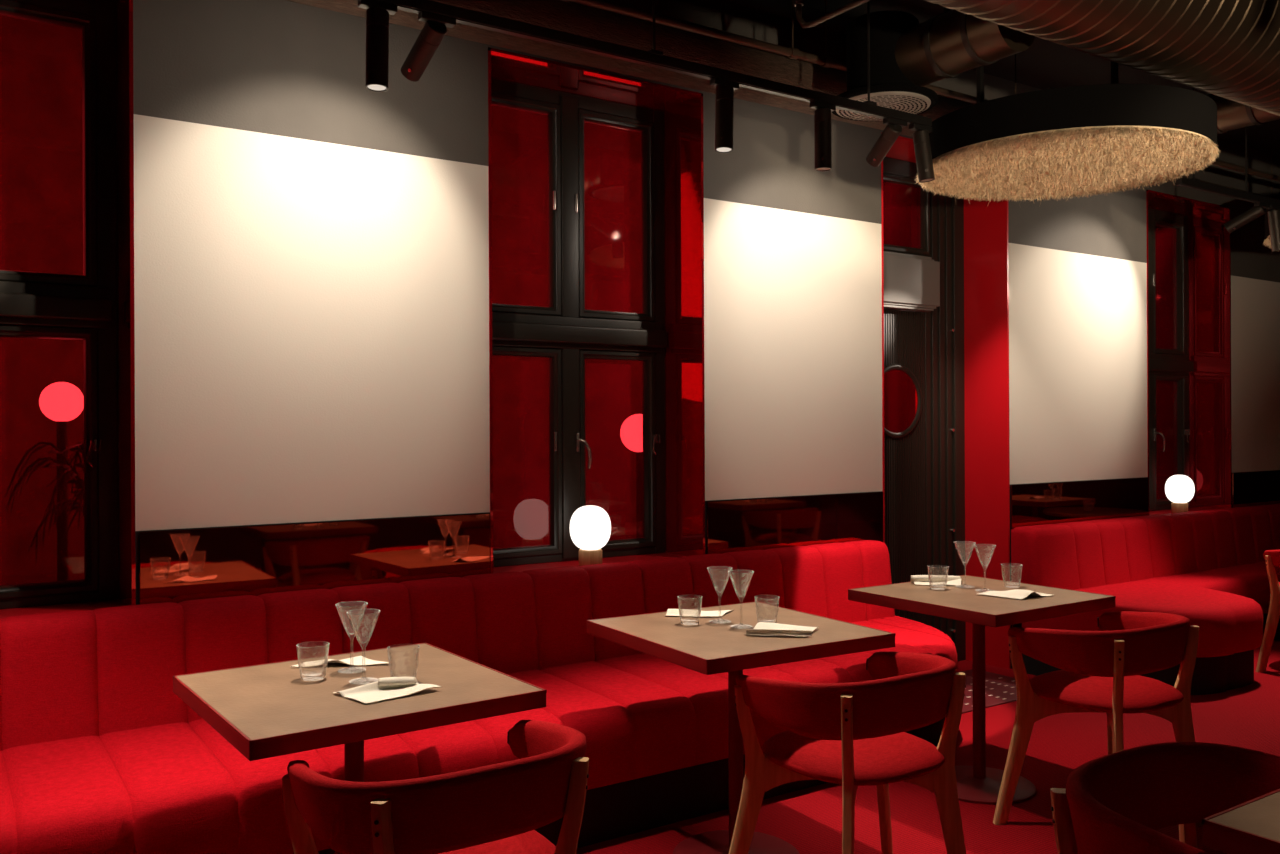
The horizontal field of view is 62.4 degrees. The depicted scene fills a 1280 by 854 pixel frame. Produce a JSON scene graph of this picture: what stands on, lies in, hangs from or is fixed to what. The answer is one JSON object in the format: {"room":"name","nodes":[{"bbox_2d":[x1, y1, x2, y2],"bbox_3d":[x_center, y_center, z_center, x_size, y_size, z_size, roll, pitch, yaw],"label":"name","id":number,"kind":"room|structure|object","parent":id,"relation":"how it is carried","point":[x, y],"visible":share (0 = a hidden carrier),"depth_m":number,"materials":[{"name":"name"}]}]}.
{"room":"restaurant","nodes":[
{"label":"restaurant","id":0,"kind":"room"},
{"bbox_2d":[133,0,1279,668],"bbox_3d":[2.075,-0.299,6.243,15.600,3.360,0.400,0,0,-34],"label":"wall","id":1,"kind":"structure","parent":0,"point":[311,243],"depth_m":4.09,"materials":[{"name":"grey paint"}]},
{"bbox_2d":[0,0,117,608],"bbox_3d":[-2.274,-0.442,3.425,1.047,2.103,0.139,0,0,-34],"label":"window","id":2,"kind":"structure","parent":1,"relation":"in","point":[59,400],"depth_m":3.64,"materials":[{"name":"red glass"}]},
{"bbox_2d":[0,599,124,618],"bbox_3d":[-2.205,0.616,3.329,1.073,0.012,0.350,0,0,-34],"label":"window sill","id":3,"kind":"structure","parent":1,"relation":"attached to","point":[94,605],"depth_m":3.54,"materials":[{"name":"red paint"}]},
{"bbox_2d":[103,0,135,605],"bbox_3d":[-2.212,-0.448,3.332,1.073,2.115,0.344,0,0,-34],"label":"trim","id":4,"kind":"structure","parent":1,"relation":"attached to","point":[126,561],"depth_m":3.56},
{"bbox_2d":[139,513,489,604],"bbox_3d":[-1.126,0.860,3.849,1.273,1.029,0.008,0,0,-34],"label":"mirror","id":5,"kind":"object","parent":1,"relation":"attached to","point":[176,566],"depth_m":3.80,"materials":[{"name":"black mirror"}]},
{"bbox_2d":[491,78,666,566],"bbox_3d":[-0.312,-0.450,4.740,1.047,2.103,0.139,0,0,-34],"label":"window","id":6,"kind":"structure","parent":1,"relation":"in","point":[579,335],"depth_m":4.74,"materials":[{"name":"grey paint"}]},
{"bbox_2d":[493,553,682,572],"bbox_3d":[-0.243,0.607,4.644,1.073,0.012,0.350,0,0,-34],"label":"windowsill","id":7,"kind":"structure","parent":1,"relation":"attached to","point":[516,568],"depth_m":4.66,"materials":[{"name":"red paint"}]},
{"bbox_2d":[570,505,610,565],"bbox_3d":[-0.213,0.469,4.533,0.178,0.264,0.178,0,0,-34],"label":"globe lamp","id":8,"kind":"object","parent":7,"relation":"on","point":[590,525],"visible":0.92,"depth_m":4.47,"materials":[{"name":"white glass"}]},
{"bbox_2d":[488,47,704,572],"bbox_3d":[-0.249,-0.456,4.647,1.073,2.115,0.344,0,0,-34],"label":"trim","id":9,"kind":"structure","parent":1,"relation":"attached to","point":[682,109],"depth_m":4.86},
{"bbox_2d":[707,492,882,553],"bbox_3d":[0.780,0.852,5.126,1.138,1.029,0.008,0,0,-34],"label":"mirror","id":10,"kind":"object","parent":1,"relation":"attached to","point":[765,523],"depth_m":5.09,"materials":[{"name":"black mirror"}]},
{"bbox_2d":[883,157,965,660],"bbox_3d":[1.493,-0.063,6.010,1.004,2.893,0.138,0,0,-34],"label":"door","id":11,"kind":"structure","parent":1,"relation":"in","point":[923,231],"depth_m":6.11,"materials":[{"name":"grey paint"}]},
{"bbox_2d":[881,132,1009,668],"bbox_3d":[1.566,-0.069,5.900,1.028,2.905,0.402,0,0,-34],"label":"trim","id":12,"kind":"structure","parent":1,"relation":"attached to","point":[986,231],"depth_m":6.12,"materials":[{"name":"red paint"}]},
{"bbox_2d":[1011,478,1147,627],"bbox_3d":[2.695,0.844,6.410,1.384,1.029,0.008,0,0,-34],"label":"mirror","id":13,"kind":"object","parent":1,"relation":"attached to","point":[1062,502],"depth_m":6.37,"materials":[{"name":"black mirror"}]},
{"bbox_2d":[1048,88,1279,199],"bbox_3d":[5.109,-1.797,7.992,7.600,0.370,0.080,0,0,-34],"label":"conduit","id":14,"kind":"object","parent":1,"relation":"attached to","point":[1048,88],"visible":0.16,"depth_m":7.45,"materials":[{"name":"brown metal"}]},
{"bbox_2d":[1148,208,1193,510],"bbox_3d":[3.539,-0.467,7.321,1.009,2.103,0.139,0,0,-34],"label":"window","id":15,"kind":"structure","parent":1,"relation":"in","point":[1170,366],"depth_m":7.50,"materials":[{"name":"grey paint"}]},
{"bbox_2d":[1149,508,1212,514],"bbox_3d":[3.608,0.590,7.226,1.035,0.012,0.350,0,0,-34],"label":"trim","id":16,"kind":"structure","parent":1,"relation":"attached to","point":[1189,509],"depth_m":7.30,"materials":[{"name":"red paint"}]},
{"bbox_2d":[1165,475,1194,512],"bbox_3d":[3.621,0.452,7.084,0.178,0.264,0.178,0,0,-34],"label":"globe lamp","id":17,"kind":"object","parent":16,"relation":"on","point":[1179,489],"visible":0.92,"depth_m":7.03,"materials":[{"name":"white glass"}]},
{"bbox_2d":[1146,189,1231,514],"bbox_3d":[3.602,-0.473,7.228,1.035,2.115,0.344,0,0,-34],"label":"trim","id":18,"kind":"structure","parent":1,"relation":"attached to","point":[1209,241],"depth_m":7.47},
{"bbox_2d":[1232,471,1279,507],"bbox_3d":[6.200,0.829,8.759,4.953,1.029,0.008,0,0,-34],"label":"mirror","id":19,"kind":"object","parent":1,"relation":"attached to","point":[1248,488],"depth_m":7.55,"materials":[{"name":"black mirror"}]},
{"bbox_2d":[576,639,1279,853],"bbox_3d":[4.072,1.402,3.273,15.600,0.060,7.650,0,0,-34],"label":"floor","id":20,"kind":"structure","parent":0,"point":[809,820],"depth_m":3.97,"materials":[{"name":"carpet"}]},
{"bbox_2d":[173,643,546,781],"bbox_3d":[-0.723,1.020,2.675,0.710,0.746,0.710,0,0,-36],"label":"square table","id":21,"kind":"object","parent":20,"relation":"on","point":[267,710],"visible":0.94,"depth_m":2.53,"materials":[{"name":"brown wood"}]},
{"bbox_2d":[296,641,329,680],"bbox_3d":[-0.842,0.603,2.718,0.082,0.089,0.082,0,0,12],"label":"tumbler","id":22,"kind":"object","parent":21,"relation":"on","point":[315,677],"visible":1,"depth_m":2.71,"materials":[{"name":"clear glass"}]},
{"bbox_2d":[291,656,388,666],"bbox_3d":[-0.817,0.638,2.907,0.261,0.020,0.111,0,0,-8],"label":"napkin","id":23,"kind":"object","parent":21,"relation":"on","point":[358,660],"visible":0.94,"depth_m":2.87,"materials":[{"name":"beige fabric"}]},
{"bbox_2d":[335,603,367,673],"bbox_3d":[-0.766,0.558,2.806,0.084,0.178,0.084,0,0,12],"label":"wine glass","id":24,"kind":"object","parent":21,"relation":"on","point":[349,670],"visible":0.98,"depth_m":2.80,"materials":[{"name":"clear glass"}]},
{"bbox_2d":[347,610,379,684],"bbox_3d":[-0.703,0.558,2.687,0.084,0.178,0.084,0,0,27],"label":"wine glass","id":25,"kind":"object","parent":21,"relation":"on","point":[366,680],"visible":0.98,"depth_m":2.68,"materials":[{"name":"clear glass"}]},
{"bbox_2d":[332,677,440,703],"bbox_3d":[-0.610,0.630,2.565,0.233,0.033,0.142,0,0,-34],"label":"napkin","id":26,"kind":"object","parent":21,"relation":"on","point":[387,688],"visible":1,"depth_m":2.56,"materials":[{"name":"beige fabric"}]},
{"bbox_2d":[387,645,419,676],"bbox_3d":[-0.599,0.602,2.678,0.082,0.089,0.082,0,0,-29],"label":"tumbler","id":27,"kind":"object","parent":21,"relation":"on","point":[418,648],"visible":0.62,"depth_m":2.67,"materials":[{"name":"clear glass"}]},
{"bbox_2d":[282,720,588,853],"bbox_3d":[-0.416,1.031,2.275,0.715,0.722,0.483,0,0,-34],"label":"dining chair","id":28,"kind":"object","parent":20,"relation":"on","point":[498,808],"visible":1,"depth_m":2.09,"materials":[{"name":"fabric"}]},
{"bbox_2d":[0,540,957,853],"bbox_3d":[-0.806,0.986,3.540,5.344,0.815,0.853,0,0,-34],"label":"banquette","id":29,"kind":"object","parent":20,"relation":"on","point":[100,754],"visible":0.66,"depth_m":3.53,"materials":[{"name":"fabric"}]},
{"bbox_2d":[586,602,895,853],"bbox_3d":[0.309,1.016,3.404,0.710,0.746,0.710,0,0,-31],"label":"square table","id":30,"kind":"object","parent":20,"relation":"on","point":[706,647],"visible":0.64,"depth_m":3.34,"materials":[{"name":"brown wood"}]},
{"bbox_2d":[677,596,701,624],"bbox_3d":[0.163,0.599,3.453,0.082,0.089,0.082,0,0,28],"label":"tumbler","id":31,"kind":"object","parent":30,"relation":"on","point":[690,622],"visible":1,"depth_m":3.44,"materials":[{"name":"clear glass"}]},
{"bbox_2d":[665,609,733,616],"bbox_3d":[0.206,0.633,3.619,0.247,0.018,0.120,0,0,-3],"label":"napkin","id":32,"kind":"object","parent":30,"relation":"on","point":[670,612],"visible":0.98,"depth_m":3.60,"materials":[{"name":"beige fabric"}]},
{"bbox_2d":[707,567,731,623],"bbox_3d":[0.264,0.554,3.487,0.084,0.178,0.084,0,0,-43],"label":"wine glass","id":33,"kind":"object","parent":30,"relation":"on","point":[715,621],"visible":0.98,"depth_m":3.48,"materials":[{"name":"clear glass"}]},
{"bbox_2d":[728,570,753,628],"bbox_3d":[0.325,0.554,3.398,0.084,0.178,0.084,0,0,23],"label":"wine glass","id":34,"kind":"object","parent":30,"relation":"on","point":[736,626],"visible":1,"depth_m":3.39,"materials":[{"name":"clear glass"}]},
{"bbox_2d":[754,596,779,622],"bbox_3d":[0.414,0.598,3.442,0.082,0.089,0.082,0,0,-8],"label":"tumbler","id":35,"kind":"object","parent":30,"relation":"on","point":[756,603],"visible":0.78,"depth_m":3.43,"materials":[{"name":"clear glass"}]},
{"bbox_2d":[744,622,818,636],"bbox_3d":[0.442,0.630,3.293,0.231,0.023,0.141,0,0,9],"label":"napkin","id":36,"kind":"object","parent":30,"relation":"on","point":[761,628],"visible":1,"depth_m":3.25,"materials":[{"name":"beige fabric"}]},
{"bbox_2d":[729,652,965,853],"bbox_3d":[0.607,1.026,3.030,0.715,0.722,0.483,0,0,-33],"label":"dining chair","id":37,"kind":"object","parent":20,"relation":"on","point":[852,735],"visible":1,"depth_m":2.90,"materials":[{"name":"fabric"}]},
{"bbox_2d":[848,575,1115,803],"bbox_3d":[1.308,1.012,4.073,0.700,0.746,0.700,0,0,-34],"label":"square table","id":38,"kind":"object","parent":20,"relation":"on","point":[979,783],"visible":0.79,"depth_m":4.00,"materials":[{"name":"brown wood"}]},
{"bbox_2d":[910,575,961,585],"bbox_3d":[1.208,0.621,4.298,0.208,0.035,0.095,0,0,9],"label":"napkin","id":39,"kind":"object","parent":38,"relation":"on","point":[916,579],"visible":0.93,"depth_m":4.29,"materials":[{"name":"beige fabric"}]},
{"bbox_2d":[927,565,948,589],"bbox_3d":[1.177,0.595,4.171,0.082,0.089,0.082,0,0,45],"label":"tumbler","id":40,"kind":"object","parent":38,"relation":"on","point":[944,565],"visible":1,"depth_m":4.16,"materials":[{"name":"clear glass"}]},
{"bbox_2d":[954,541,975,587],"bbox_3d":[1.298,0.549,4.220,0.084,0.178,0.084,0,0,-40],"label":"wine glass","id":41,"kind":"object","parent":38,"relation":"on","point":[963,585],"visible":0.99,"depth_m":4.21,"materials":[{"name":"clear glass"}]},
{"bbox_2d":[974,544,995,591],"bbox_3d":[1.344,0.549,4.116,0.084,0.178,0.084,0,0,3],"label":"wine glass","id":42,"kind":"object","parent":38,"relation":"on","point":[975,547],"visible":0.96,"depth_m":4.11,"materials":[{"name":"clear glass"}]},
{"bbox_2d":[1001,563,1022,587],"bbox_3d":[1.484,0.593,4.214,0.082,0.089,0.082,0,0,29],"label":"tumbler","id":43,"kind":"object","parent":38,"relation":"on","point":[1021,566],"visible":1,"depth_m":4.21,"materials":[{"name":"clear glass"}]},
{"bbox_2d":[978,589,1052,598],"bbox_3d":[1.422,0.625,4.003,0.223,0.024,0.182,0,0,-34],"label":"napkin","id":44,"kind":"object","parent":38,"relation":"on","point":[1016,593],"visible":1,"depth_m":3.97,"materials":[{"name":"beige fabric"}]},
{"bbox_2d":[960,669,1016,712],"bbox_3d":[1.712,1.378,5.537,0.840,0.010,0.560,0,0,-34],"label":"floor mat","id":45,"kind":"object","parent":20,"relation":"on","point":[999,689],"visible":0.23,"depth_m":5.51,"materials":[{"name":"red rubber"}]},
{"bbox_2d":[993,611,1202,825],"bbox_3d":[1.629,1.022,3.719,0.715,0.722,0.483,0,0,-33],"label":"dining chair","id":46,"kind":"object","parent":20,"relation":"on","point":[1101,671],"visible":0.91,"depth_m":3.60,"materials":[{"name":"fabric"}]},
{"bbox_2d":[1011,504,1279,694],"bbox_3d":[4.331,0.964,6.889,4.690,0.815,0.988,0,0,-34],"label":"banquette","id":47,"kind":"object","parent":20,"relation":"on","point":[1207,568],"visible":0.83,"depth_m":6.11,"materials":[{"name":"fabric"}]},
{"bbox_2d":[1050,742,1279,853],"bbox_3d":[1.102,1.024,1.976,0.715,0.722,0.483,0,0,-34],"label":"dining chair","id":48,"kind":"object","parent":20,"relation":"on","point":[1117,802],"visible":0.97,"depth_m":2.15,"materials":[{"name":"fabric"}]},
{"bbox_2d":[1202,789,1279,853],"bbox_3d":[1.412,1.011,1.627,0.710,0.746,0.710,0,0,-34],"label":"square table","id":49,"kind":"object","parent":20,"relation":"on","point":[1252,826],"visible":1,"depth_m":1.71,"materials":[{"name":"brown wood"}]},
{"bbox_2d":[1256,550,1279,672],"bbox_3d":[3.855,1.012,5.963,0.715,0.722,0.483,0,0,-34],"label":"dining chair","id":50,"kind":"object","parent":20,"relation":"on","point":[1272,557],"visible":1,"depth_m":5.92,"materials":[{"name":"fabric"}]},
{"bbox_2d":[726,0,1279,155],"bbox_3d":[4.058,-2.018,3.273,15.600,0.060,7.650,0,0,-34],"label":"ceiling","id":51,"kind":"structure","parent":0,"point":[1045,64],"depth_m":5.77,"materials":[{"name":"black paint"}]},
{"bbox_2d":[286,0,972,136],"bbox_3d":[-1.094,-1.709,3.642,7.250,0.513,0.256,0,0,-34],"label":"insulated pipe","id":52,"kind":"object","parent":51,"relation":"hanging from","point":[571,17],"visible":0.44,"depth_m":4.26,"materials":[{"name":"black metal"}]},
{"bbox_2d":[376,0,931,126],"bbox_3d":[-0.732,-1.601,3.102,4.650,0.731,0.040,0,0,-34],"label":"track","id":53,"kind":"object","parent":51,"relation":"hanging from","point":[655,58],"visible":0.94,"depth_m":3.60,"materials":[{"name":"black metal"}]},
{"bbox_2d":[358,0,396,91],"bbox_3d":[-0.762,-1.109,3.075,0.110,0.254,0.074,0,0,-34],"label":"track spotlight","id":54,"kind":"object","parent":53,"relation":"hanging from","point":[377,12],"visible":1,"depth_m":3.05,"materials":[{"name":"black metal"}]},
{"bbox_2d":[401,11,455,81],"bbox_3d":[-0.658,-1.159,3.253,0.110,0.156,0.206,0,0,-34],"label":"track spotlight","id":55,"kind":"object","parent":53,"relation":"hanging from","point":[434,30],"visible":1,"depth_m":3.20,"materials":[{"name":"black metal"}]},
{"bbox_2d":[710,78,738,152],"bbox_3d":[0.309,-1.114,3.789,0.110,0.255,0.078,0,0,-34],"label":"track spotlight","id":56,"kind":"object","parent":53,"relation":"hanging from","point":[724,102],"visible":1,"depth_m":3.76,"materials":[{"name":"black metal"}]},
{"bbox_2d":[810,101,835,171],"bbox_3d":[0.704,-1.117,4.062,0.110,0.253,0.065,0,0,-34],"label":"track spotlight","id":57,"kind":"object","parent":53,"relation":"hanging from","point":[822,141],"visible":1,"depth_m":4.04,"materials":[{"name":"black metal"}]},
{"bbox_2d":[866,117,906,166],"bbox_3d":[0.997,-1.167,4.354,0.112,0.155,0.198,0,0,-29],"label":"track spotlight","id":58,"kind":"object","parent":53,"relation":"hanging from","point":[893,129],"visible":1,"depth_m":4.32,"materials":[{"name":"black metal"}]},
{"bbox_2d":[909,123,934,182],"bbox_3d":[1.165,-1.130,4.362,0.110,0.230,0.081,0,0,-34],"label":"track spotlight","id":59,"kind":"object","parent":53,"relation":"hanging from","point":[921,140],"visible":1,"depth_m":4.34,"materials":[{"name":"black metal"}]},
{"bbox_2d":[794,0,870,27],"bbox_3d":[0.821,-1.718,4.027,0.039,0.232,0.669,0,0,-34],"label":"conduit","id":60,"kind":"object","parent":51,"relation":"attached to","point":[798,4],"visible":1,"depth_m":4.17,"materials":[{"name":"brown metal"}]},
{"bbox_2d":[560,0,1279,181],"bbox_3d":[2.208,-1.802,5.675,15.000,0.352,0.048,0,0,-34],"label":"conduit","id":61,"kind":"object","parent":51,"relation":"attached to","point":[793,53],"visible":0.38,"depth_m":4.55,"materials":[{"name":"brown metal"}]},
{"bbox_2d":[895,7,1034,85],"bbox_3d":[1.280,-1.695,4.204,0.252,0.561,0.510,0,0,-34],"label":"duct","id":62,"kind":"object","parent":51,"relation":"hanging from","point":[949,44],"visible":0.8,"depth_m":4.14,"materials":[{"name":"brown metal"}]},
{"bbox_2d":[832,11,937,120],"bbox_3d":[1.031,-1.533,4.487,0.450,0.363,0.450,0,0,-34],"label":"diffuser","id":63,"kind":"object","parent":62,"relation":"attached to","point":[890,88],"visible":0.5,"depth_m":4.35,"materials":[{"name":"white metal"}]},
{"bbox_2d":[836,91,930,120],"bbox_3d":[1.032,-1.361,4.487,0.400,0.019,0.400,0,0,-34],"label":"grille","id":64,"kind":"object","parent":63,"relation":"attached to","point":[913,102],"depth_m":4.39,"materials":[{"name":"grey metal"}]},
{"bbox_2d":[915,61,1220,206],"bbox_3d":[1.803,-1.519,4.537,1.210,0.918,1.209,0,0,16],"label":"pendant","id":65,"kind":"object","parent":51,"relation":"hanging from","point":[1083,139],"visible":0.95,"depth_m":4.20,"materials":[{"name":"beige fabric"}]},
{"bbox_2d":[925,0,1279,115],"bbox_3d":[4.304,-1.669,5.550,10.942,0.588,0.588,0,0,-34],"label":"spiral duct","id":66,"kind":"object","parent":51,"relation":"hanging from","point":[1228,49],"visible":1,"depth_m":3.82,"materials":[{"name":"brown metal"}]},
{"bbox_2d":[1175,88,1279,206],"bbox_3d":[3.210,-1.619,5.744,1.040,0.731,0.040,0,0,-34],"label":"track","id":67,"kind":"object","parent":51,"relation":"hanging from","point":[1194,183],"visible":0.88,"depth_m":5.71,"materials":[{"name":"black metal"}]},
{"bbox_2d":[1223,202,1269,233],"bbox_3d":[3.436,-1.179,5.989,0.217,0.153,0.113,0,0,44],"label":"track spotlight","id":68,"kind":"object","parent":67,"relation":"hanging from","point":[1257,210],"visible":1,"depth_m":5.95,"materials":[{"name":"black metal"}]},
{"bbox_2d":[1266,205,1279,251],"bbox_3d":[3.612,-1.128,6.004,0.114,0.255,0.076,0,0,-34],"label":"track spotlight","id":69,"kind":"object","parent":67,"relation":"hanging from","point":[1274,215],"visible":0.98,"depth_m":5.99,"materials":[{"name":"black metal"}]},
{"bbox_2d":[1206,93,1279,133],"bbox_3d":[3.245,-1.796,5.671,0.232,0.376,0.760,0,0,-34],"label":"duct","id":70,"kind":"object","parent":51,"relation":"hanging from","point":[1231,115],"visible":0.36,"depth_m":5.63,"materials":[{"name":"brown metal"}]},
{"bbox_2d":[1262,210,1271,253],"bbox_3d":[4.289,-1.530,6.093,1.204,0.918,1.204,0,0,-7],"label":"pendant","id":71,"kind":"object","parent":51,"relation":"hanging from","point":[1267,232],"visible":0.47,"depth_m":6.30,"materials":[{"name":"black metal"}]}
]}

